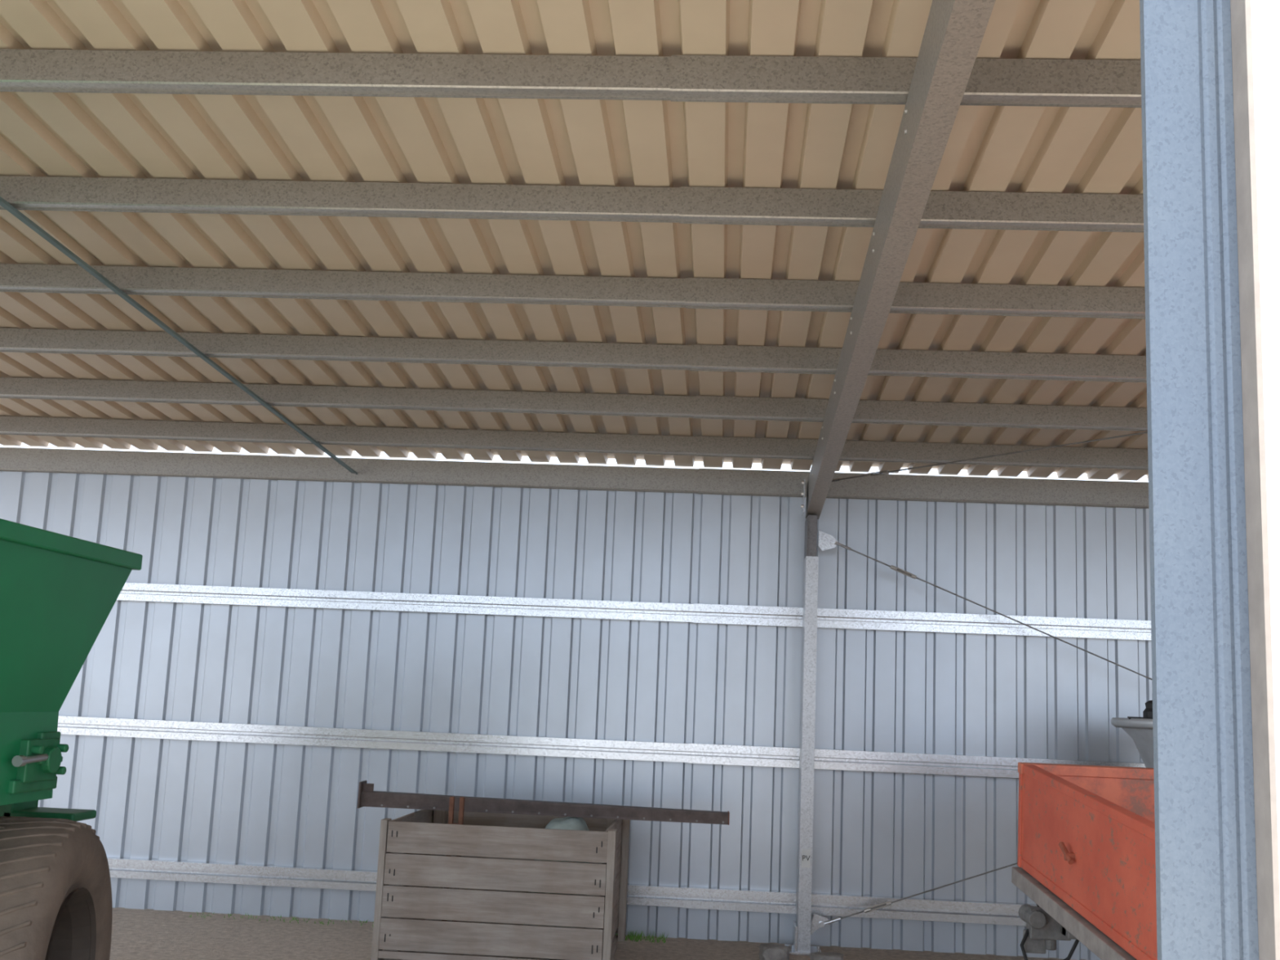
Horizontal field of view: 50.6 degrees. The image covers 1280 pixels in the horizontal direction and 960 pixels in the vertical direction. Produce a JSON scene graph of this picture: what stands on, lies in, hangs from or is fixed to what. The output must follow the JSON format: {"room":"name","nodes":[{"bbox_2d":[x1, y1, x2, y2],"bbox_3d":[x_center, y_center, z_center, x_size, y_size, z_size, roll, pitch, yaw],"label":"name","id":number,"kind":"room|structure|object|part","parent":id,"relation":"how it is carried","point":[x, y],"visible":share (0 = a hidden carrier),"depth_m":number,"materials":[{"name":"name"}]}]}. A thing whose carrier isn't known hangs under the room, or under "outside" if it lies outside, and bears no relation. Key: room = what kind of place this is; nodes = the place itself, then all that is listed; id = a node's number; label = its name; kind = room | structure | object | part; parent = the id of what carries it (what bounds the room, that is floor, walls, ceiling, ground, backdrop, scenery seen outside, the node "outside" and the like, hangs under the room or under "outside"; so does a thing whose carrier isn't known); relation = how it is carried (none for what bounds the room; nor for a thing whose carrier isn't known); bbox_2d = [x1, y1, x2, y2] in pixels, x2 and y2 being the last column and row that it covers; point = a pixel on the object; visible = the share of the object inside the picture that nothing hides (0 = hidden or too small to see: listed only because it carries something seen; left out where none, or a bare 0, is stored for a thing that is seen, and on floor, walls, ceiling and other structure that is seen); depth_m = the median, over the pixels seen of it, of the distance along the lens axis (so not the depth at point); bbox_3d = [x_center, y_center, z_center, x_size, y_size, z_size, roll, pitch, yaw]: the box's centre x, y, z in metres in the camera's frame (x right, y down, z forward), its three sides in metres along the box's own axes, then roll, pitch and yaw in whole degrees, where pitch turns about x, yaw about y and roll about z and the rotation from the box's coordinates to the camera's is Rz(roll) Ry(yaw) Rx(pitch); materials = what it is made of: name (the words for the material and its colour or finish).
{"room":"farm building","nodes":[
{"label":"farm building","id":0,"kind":"room"},
{"bbox_2d":[0,0,1148,480],"bbox_3d":[-0.062,-0.863,5.495,14.100,0.416,6.977,2,-9,4],"label":"ceiling","id":1,"kind":"structure","parent":0,"point":[571,142],"depth_m":4.94,"materials":[{"name":"beige metal"}]},
{"bbox_2d":[0,48,671,100],"bbox_3d":[-3.542,-1.253,4.079,7.280,0.106,0.057,2,-9,4],"label":"purlin","id":2,"kind":"object","parent":1,"relation":"attached to","point":[21,70],"visible":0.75,"depth_m":3.88,"materials":[{"name":"grey metal"}]},
{"bbox_2d":[0,175,679,222],"bbox_3d":[-3.492,-1.066,4.926,7.280,0.106,0.057,2,-9,4],"label":"purlin","id":3,"kind":"object","parent":1,"relation":"attached to","point":[286,197],"visible":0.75,"depth_m":4.74,"materials":[{"name":"grey metal"}]},
{"bbox_2d":[0,263,686,307],"bbox_3d":[-3.442,-0.879,5.774,7.280,0.106,0.057,2,-9,4],"label":"purlin","id":4,"kind":"object","parent":1,"relation":"attached to","point":[14,277],"visible":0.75,"depth_m":5.60,"materials":[{"name":"grey metal"}]},
{"bbox_2d":[0,328,690,369],"bbox_3d":[-3.392,-0.692,6.621,7.280,0.106,0.057,2,-9,4],"label":"purlin","id":5,"kind":"object","parent":1,"relation":"attached to","point":[513,353],"visible":1,"depth_m":6.46,"materials":[{"name":"grey metal"}]},
{"bbox_2d":[0,377,693,417],"bbox_3d":[-3.342,-0.504,7.468,7.280,0.106,0.057,2,-9,4],"label":"purlin","id":6,"kind":"object","parent":1,"relation":"attached to","point":[399,398],"visible":1,"depth_m":7.33,"materials":[{"name":"grey metal"}]},
{"bbox_2d":[0,416,697,455],"bbox_3d":[-3.292,-0.317,8.316,7.280,0.106,0.057,2,-9,4],"label":"purlin","id":7,"kind":"object","parent":1,"relation":"attached to","point":[9,425],"visible":1,"depth_m":8.19,"materials":[{"name":"grey metal"}]},
{"bbox_2d":[0,471,1152,959],"bbox_3d":[0.078,1.423,8.717,14.100,2.946,0.022,2,-9,4],"label":"wall","id":8,"kind":"structure","parent":0,"point":[878,833],"depth_m":8.76,"materials":[{"name":"grey metal"}]},
{"bbox_2d":[0,447,698,493],"bbox_3d":[-3.246,-0.107,9.123,7.280,0.158,0.047,2,-9,4],"label":"beam","id":9,"kind":"structure","parent":8,"relation":"attached to","point":[493,474],"depth_m":9.01,"materials":[{"name":"grey metal"}]},
{"bbox_2d":[57,715,688,762],"bbox_3d":[-3.319,1.619,8.840,7.280,0.117,0.074,2,-9,4],"label":"girt","id":10,"kind":"object","parent":8,"relation":"attached to","point":[67,725],"visible":1,"depth_m":8.70,"materials":[{"name":"silver metal"}]},
{"bbox_2d":[106,857,684,907],"bbox_3d":[-3.356,2.489,8.699,7.280,0.117,0.074,2,-9,4],"label":"girt","id":11,"kind":"object","parent":8,"relation":"attached to","point":[121,868],"visible":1,"depth_m":8.61,"materials":[{"name":"silver metal"}]},
{"bbox_2d":[115,582,693,622],"bbox_3d":[-3.282,0.747,8.982,7.280,0.117,0.074,2,-9,4],"label":"girt","id":12,"kind":"object","parent":8,"relation":"attached to","point":[132,592],"visible":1,"depth_m":8.84,"materials":[{"name":"silver metal"}]},
{"bbox_2d":[683,885,1037,925],"bbox_3d":[3.655,2.711,8.236,6.780,0.123,0.078,2,-9,4],"label":"girt","id":13,"kind":"object","parent":8,"relation":"attached to","point":[695,897],"visible":0.59,"depth_m":8.36,"materials":[{"name":"silver metal"}]},
{"bbox_2d":[688,742,1145,777],"bbox_3d":[3.692,1.841,8.377,6.780,0.123,0.078,2,-9,4],"label":"girt","id":14,"kind":"object","parent":8,"relation":"attached to","point":[703,753],"visible":0.59,"depth_m":8.49,"materials":[{"name":"silver metal"}]},
{"bbox_2d":[693,603,1151,640],"bbox_3d":[3.729,0.969,8.518,6.780,0.123,0.078,2,-9,4],"label":"girt","id":15,"kind":"object","parent":8,"relation":"attached to","point":[713,614],"visible":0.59,"depth_m":8.61,"materials":[{"name":"silver metal"}]},
{"bbox_2d":[697,468,1148,508],"bbox_3d":[3.765,0.115,8.661,6.780,0.164,0.052,2,-9,4],"label":"beam","id":16,"kind":"structure","parent":8,"relation":"attached to","point":[1010,491],"depth_m":8.76,"materials":[{"name":"grey metal"}]},
{"bbox_2d":[109,907,1085,959],"bbox_3d":[-0.065,1.538,-0.249,60.000,0.200,60.000,2,-9,4],"label":"floor","id":17,"kind":"structure","parent":0,"point":[136,934],"depth_m":8.00,"materials":[{"name":"grey concrete"}]},
{"bbox_2d":[0,518,142,959],"bbox_3d":[-2.993,0.889,3.035,2.457,1.887,4.151,2,-9,4],"label":"trailer","id":18,"kind":"object","parent":17,"relation":"on","point":[58,592],"visible":1,"depth_m":4.21,"materials":[{"name":"paint"}]},
{"bbox_3d":[-1.868,0.880,4.228,0.065,0.180,0.270,2,-9,4],"label":"drive motor","id":19,"kind":"part","parent":18,"relation":"part of","materials":[{"name":"green paint"}]},
{"bbox_2d":[189,911,668,942],"bbox_3d":[-1.324,2.769,8.448,3.007,0.050,0.190,2,-9,4],"label":"grass tuft","id":20,"kind":"object","parent":17,"relation":"on","point":[630,936],"visible":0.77,"depth_m":8.40,"materials":[{"name":"green plant"}]},
{"bbox_2d":[371,796,630,959],"bbox_3d":[-0.720,2.218,7.555,1.235,0.900,1.144,2,-9,4],"label":"wooden crate","id":21,"kind":"object","parent":17,"relation":"on","point":[495,873],"depth_m":7.00,"materials":[{"name":"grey wood"}]},
{"bbox_3d":[-1.273,2.144,7.085,0.070,0.690,0.070,2,-9,4],"label":"corner post","id":22,"kind":"part","parent":21,"relation":"part of","materials":[{"name":"brown wood"}]},
{"bbox_3d":[-1.290,2.196,7.595,0.018,0.644,1.102,2,-9,4],"label":"panel","id":23,"kind":"part","parent":21,"relation":"part of","materials":[{"name":"brown wood"}]},
{"bbox_3d":[-1.212,2.310,8.089,0.070,0.690,0.070,2,-9,4],"label":"corner post","id":24,"kind":"part","parent":21,"relation":"part of","materials":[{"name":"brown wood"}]},
{"bbox_3d":[-1.005,2.108,7.262,0.079,0.800,0.040,2,-9,4],"label":"forked bracket","id":25,"kind":"part","parent":21,"relation":"part of","materials":[{"name":"brown wood"}]},
{"bbox_3d":[-0.738,2.573,7.497,1.120,0.020,1.075,2,-9,4],"label":"board","id":26,"kind":"part","parent":21,"relation":"part of","materials":[{"name":"brown wood"}]},
{"bbox_3d":[-0.689,2.326,8.106,1.161,0.687,0.018,2,-9,4],"label":"panel","id":27,"kind":"part","parent":21,"relation":"part of","materials":[{"name":"brown wood"}]},
{"bbox_2d":[356,780,729,825],"bbox_3d":[-0.541,1.832,7.691,2.096,0.150,0.160,2,-9,1],"label":"steel beam","id":28,"kind":"structure","parent":21,"relation":"on","point":[367,797],"depth_m":7.65,"materials":[{"name":"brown metal"}]},
{"bbox_3d":[-1.553,1.790,7.708,0.077,0.145,0.160,2,-9,4],"label":"plate","id":29,"kind":"part","parent":28,"relation":"part of","materials":[{"name":"metal"}]},
{"bbox_2d":[523,817,589,928],"bbox_3d":[-0.426,2.262,7.705,0.440,0.687,0.560,2,-9,4],"label":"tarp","id":30,"kind":"object","parent":21,"relation":"in","point":[566,823],"visible":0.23,"depth_m":7.64,"materials":[{"name":"grey fabric"}]},
{"bbox_3d":[-0.235,2.177,7.017,0.070,0.690,0.070,2,-9,4],"label":"corner post","id":31,"kind":"part","parent":21,"relation":"part of","materials":[{"name":"brown wood"}]},
{"bbox_3d":[-0.175,2.342,8.021,0.070,0.690,0.070,2,-9,4],"label":"corner post","id":32,"kind":"part","parent":21,"relation":"part of","materials":[{"name":"brown wood"}]},
{"bbox_3d":[-0.155,2.231,7.519,0.018,0.644,1.099,2,-9,4],"label":"panel","id":33,"kind":"part","parent":21,"relation":"part of","materials":[{"name":"brown wood"}]},
{"bbox_2d":[759,943,789,959],"bbox_3d":[0.782,2.751,7.874,0.175,0.084,0.172,2,-9,4],"label":"stone","id":34,"kind":"object","parent":17,"relation":"on","point":[766,951],"visible":1,"depth_m":7.81,"materials":[{"name":"grey stone"}]},
{"bbox_2d":[784,478,821,955],"bbox_3d":[1.045,1.433,8.406,0.210,2.870,0.310,2,-9,4],"label":"steel column","id":35,"kind":"structure","parent":17,"relation":"on","point":[801,945],"depth_m":8.32,"materials":[{"name":"grey metal"}]},
{"bbox_3d":[0.989,2.771,8.200,0.210,0.160,0.270,2,-9,4],"label":"plate","id":36,"kind":"part","parent":35,"relation":"part of","materials":[{"name":"grey metal"}]},
{"bbox_2d":[805,0,995,519],"bbox_3d":[0.894,-0.583,5.458,0.092,0.574,6.771,2,-9,4],"label":"rafter","id":37,"kind":"object","parent":35,"relation":"on","point":[954,31],"visible":1,"depth_m":4.00,"materials":[{"name":"grey metal"}]},
{"bbox_2d":[670,54,1141,107],"bbox_3d":[3.469,-1.031,3.617,6.780,0.112,0.062,2,-9,4],"label":"purlin","id":38,"kind":"object","parent":37,"relation":"on","point":[1055,82],"visible":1,"depth_m":3.78,"materials":[{"name":"grey metal"}]},
{"bbox_2d":[679,186,1143,232],"bbox_3d":[3.519,-0.844,4.464,6.780,0.112,0.062,2,-9,4],"label":"purlin","id":39,"kind":"object","parent":37,"relation":"on","point":[1009,211],"visible":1,"depth_m":4.61,"materials":[{"name":"grey metal"}]},
{"bbox_2d":[685,277,1145,319],"bbox_3d":[3.569,-0.656,5.312,6.780,0.112,0.062,2,-9,4],"label":"purlin","id":40,"kind":"object","parent":37,"relation":"on","point":[962,299],"visible":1,"depth_m":5.44,"materials":[{"name":"grey metal"}]},
{"bbox_2d":[689,344,1146,382],"bbox_3d":[3.619,-0.469,6.159,6.780,0.112,0.062,2,-9,4],"label":"purlin","id":41,"kind":"object","parent":37,"relation":"on","point":[706,357],"visible":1,"depth_m":6.28,"materials":[{"name":"grey metal"}]},
{"bbox_2d":[693,395,1147,431],"bbox_3d":[3.669,-0.282,7.006,6.780,0.112,0.062,2,-9,4],"label":"purlin","id":42,"kind":"object","parent":37,"relation":"on","point":[808,410],"visible":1,"depth_m":7.12,"materials":[{"name":"grey metal"}]},
{"bbox_2d":[696,435,1148,470],"bbox_3d":[3.719,-0.095,7.854,6.780,0.112,0.062,2,-9,4],"label":"purlin","id":43,"kind":"object","parent":37,"relation":"on","point":[706,446],"visible":0.77,"depth_m":7.96,"materials":[{"name":"grey metal"}]},
{"bbox_2d":[831,431,1147,482],"bbox_3d":[3.053,-0.319,6.619,0.024,0.208,5.449,11,-13,-43],"label":"cable","id":44,"kind":"object","parent":37,"relation":"attached to","point":[886,472],"visible":0.8,"depth_m":7.77,"materials":[{"name":"grey metal"}]},
{"bbox_2d":[810,862,1017,934],"bbox_3d":[3.727,1.891,8.203,5.326,1.944,0.042,2,-9,4],"label":"cable","id":45,"kind":"object","parent":35,"relation":"attached to","point":[818,921],"visible":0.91,"depth_m":8.21,"materials":[{"name":"grey metal"}]},
{"bbox_2d":[817,530,1151,679],"bbox_3d":[3.742,1.472,8.220,5.327,2.167,0.042,2,-9,4],"label":"cable","id":46,"kind":"object","parent":35,"relation":"attached to","point":[826,541],"visible":0.95,"depth_m":8.48,"materials":[{"name":"grey metal"}]},
{"bbox_2d":[809,951,844,959],"bbox_3d":[1.080,2.767,7.823,0.195,0.060,0.152,2,-9,4],"label":"stone","id":47,"kind":"object","parent":17,"relation":"on","point":[817,955],"visible":1,"depth_m":7.78,"materials":[{"name":"grey stone"}]},
{"bbox_2d":[1011,762,1157,959],"bbox_3d":[2.436,1.720,4.763,1.706,1.253,3.040,2,-9,4],"label":"trailer","id":48,"kind":"object","parent":17,"relation":"on","point":[1086,833],"visible":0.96,"depth_m":5.25,"materials":[{"name":"orange paint"}]},
{"bbox_3d":[2.430,1.681,4.663,1.706,0.289,2.831,2,-9,4],"label":"bearer rail","id":49,"kind":"part","parent":48,"relation":"part of","materials":[{"name":"metal"}]},
{"bbox_3d":[2.478,1.522,6.015,1.580,0.458,0.085,2,-9,2],"label":"panel","id":50,"kind":"part","parent":48,"relation":"part of","materials":[{"name":"orange paint"}]},
{"bbox_2d":[1111,693,1153,768],"bbox_3d":[3.049,1.987,7.356,0.914,1.612,0.914,2,-9,4],"label":"spreader","id":51,"kind":"object","parent":17,"relation":"on","point":[1140,729],"visible":0.19,"depth_m":7.35,"materials":[{"name":"grey metal"}]},
{"bbox_2d":[1139,0,1258,959],"bbox_3d":[0.750,0.163,1.818,0.121,3.243,0.026,2,-9,4],"label":"steel post","id":52,"kind":"object","parent":17,"relation":"on","point":[1206,859],"visible":1,"depth_m":1.83,"materials":[{"name":"grey metal"}]},
{"bbox_2d":[1250,0,1279,885],"bbox_3d":[1.188,0.129,1.722,0.749,3.356,0.025,2,-9,4],"label":"wall","id":53,"kind":"structure","parent":0,"point":[1265,14],"depth_m":1.83,"materials":[{"name":"white paint"}]},
{"bbox_2d":[1230,0,1279,959],"bbox_3d":[0.814,0.113,1.785,0.008,3.336,0.055,2,-9,4],"label":"trim","id":54,"kind":"structure","parent":53,"relation":"attached to","point":[1251,336],"depth_m":1.79,"materials":[{"name":"grey metal"}]},
{"bbox_3d":[-3.592,-1.440,3.234,7.280,0.106,0.057,2,-9,4],"label":"purlin","id":55,"kind":"object","parent":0,"visible":0},
{"bbox_2d":[0,196,357,475],"bbox_3d":[-2.179,-0.781,5.662,0.040,0.384,6.843,2,-9,5],"label":"rod","id":56,"kind":"object","parent":55,"relation":"attached to","point":[3,203],"visible":1,"depth_m":5.96,"materials":[{"name":"grey metal"}]}
]}

